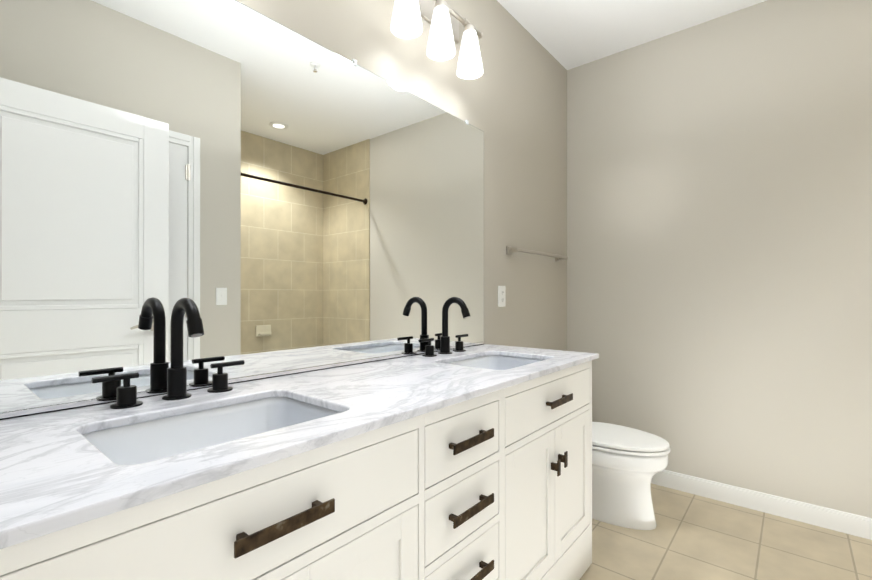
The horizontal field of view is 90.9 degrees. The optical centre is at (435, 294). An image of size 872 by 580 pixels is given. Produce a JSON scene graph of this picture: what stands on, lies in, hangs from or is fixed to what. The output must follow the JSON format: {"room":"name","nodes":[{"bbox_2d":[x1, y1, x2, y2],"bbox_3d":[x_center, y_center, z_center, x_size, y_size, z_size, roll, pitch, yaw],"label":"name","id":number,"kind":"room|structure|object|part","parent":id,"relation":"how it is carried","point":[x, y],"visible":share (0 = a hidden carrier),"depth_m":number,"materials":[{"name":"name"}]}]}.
{"room":"bathroom","nodes":[
{"label":"bathroom","id":0,"kind":"room"},
{"bbox_2d":[236,0,566,350],"bbox_3d":[-0.080,-0.209,1.889,0.100,2.740,3.201,0,0,40],"label":"wall","id":1,"kind":"structure","parent":0,"point":[511,101],"depth_m":2.36,"materials":[{"name":"beige paint"}]},
{"bbox_2d":[0,0,483,419],"bbox_3d":[-0.376,-0.299,1.447,0.011,1.097,1.934,0,0,40],"label":"mirror","id":2,"kind":"object","parent":1,"relation":"attached to","point":[270,198],"visible":1,"depth_m":1.16,"materials":[{"name":"silver mirror"}]},
{"bbox_2d":[391,0,482,78],"bbox_3d":[0.007,-1.149,1.792,0.157,0.290,0.668,0,0,40],"label":"sconce","id":3,"kind":"object","parent":1,"relation":"attached to","point":[443,18],"visible":1,"depth_m":1.81,"materials":[{"name":"white glass"}]},
{"bbox_3d":[-0.004,-1.235,1.802,0.128,0.117,0.668,0,0,40],"label":"frame","id":4,"kind":"part","parent":3,"relation":"part of","materials":[{"name":"silver metal"}]},
{"bbox_2d":[498,286,505,306],"bbox_3d":[0.358,0.007,2.329,0.008,0.114,0.070,0,0,40],"label":"electrical outlet","id":5,"kind":"object","parent":1,"relation":"attached to","point":[501,296],"visible":1,"depth_m":2.32,"materials":[{"name":"white plastic"}]},
{"bbox_2d":[506,246,567,261],"bbox_3d":[0.633,-0.247,2.611,0.068,0.048,0.693,0,0,40],"label":"towel rail","id":6,"kind":"object","parent":1,"relation":"attached to","point":[509,250],"visible":0.98,"depth_m":2.47,"materials":[{"name":"silver metal"}]},
{"bbox_2d":[497,0,766,69],"bbox_3d":[1.058,-1.610,0.943,3.063,0.060,3.201,0,0,40],"label":"ceiling","id":7,"kind":"structure","parent":0,"point":[568,34],"depth_m":2.47,"materials":[{"name":"white paint"}]},
{"bbox_2d":[567,0,871,517],"bbox_3d":[2.090,-0.208,2.099,2.963,2.740,0.100,0,0,40],"label":"wall","id":8,"kind":"structure","parent":0,"point":[719,245],"depth_m":2.38,"materials":[{"name":"beige paint"}]},
{"bbox_2d":[651,470,871,539],"bbox_3d":[1.714,1.112,2.336,2.079,0.100,0.014,0,0,40],"label":"baseboard","id":9,"kind":"structure","parent":8,"relation":"attached to","point":[837,520],"depth_m":2.28,"materials":[{"name":"white paint"}]},
{"bbox_2d":[580,483,871,579],"bbox_3d":[1.058,1.190,0.938,3.063,0.060,3.201,0,0,40],"label":"floor","id":10,"kind":"structure","parent":0,"point":[693,537],"depth_m":1.97,"materials":[{"name":"tile"}]},
{"bbox_2d":[0,357,598,579],"bbox_3d":[-0.152,0.715,1.263,0.583,0.890,1.942,0,0,40],"label":"bathroom vanity","id":11,"kind":"object","parent":10,"relation":"on","point":[458,462],"depth_m":0.92,"materials":[{"name":"white paint"}]},
{"bbox_2d":[0,345,598,536],"bbox_3d":[-0.149,0.261,1.273,0.578,0.020,1.960,0,0,40],"label":"countertop","id":12,"kind":"structure","parent":11,"relation":"on","point":[49,471],"depth_m":0.81,"materials":[{"name":"white stone"}]},
{"bbox_2d":[91,298,244,408],"bbox_3d":[-0.593,0.128,1.014,0.162,0.244,0.330,0,0,40],"label":"faucet","id":13,"kind":"object","parent":12,"relation":"on","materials":[{"name":"black metal"}]},
{"bbox_2d":[76,389,347,464],"bbox_3d":[-0.434,0.340,0.881,0.370,0.164,0.484,0,0,40],"label":"sink","id":14,"kind":"object","parent":12,"relation":"in","point":[128,440],"depth_m":0.99,"materials":[{"name":"white ceramic"}]},
{"bbox_2d":[418,297,469,356],"bbox_3d":[0.077,0.130,1.818,0.162,0.244,0.329,0,0,40],"label":"faucet","id":15,"kind":"object","parent":12,"relation":"on","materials":[{"name":"black metal"}]},
{"bbox_2d":[448,349,543,368],"bbox_3d":[0.236,0.341,1.685,0.370,0.164,0.484,0,0,40],"label":"sink","id":16,"kind":"object","parent":12,"relation":"in","point":[493,360],"depth_m":1.88,"materials":[{"name":"white ceramic"}]},
{"bbox_2d":[592,422,669,529],"bbox_3d":[0.863,0.770,2.337,0.736,0.785,0.430,0,0,40],"label":"toilet","id":17,"kind":"object","parent":10,"relation":"on","point":[628,463],"visible":0.4,"depth_m":2.14,"materials":[{"name":"white ceramic"}]}
]}

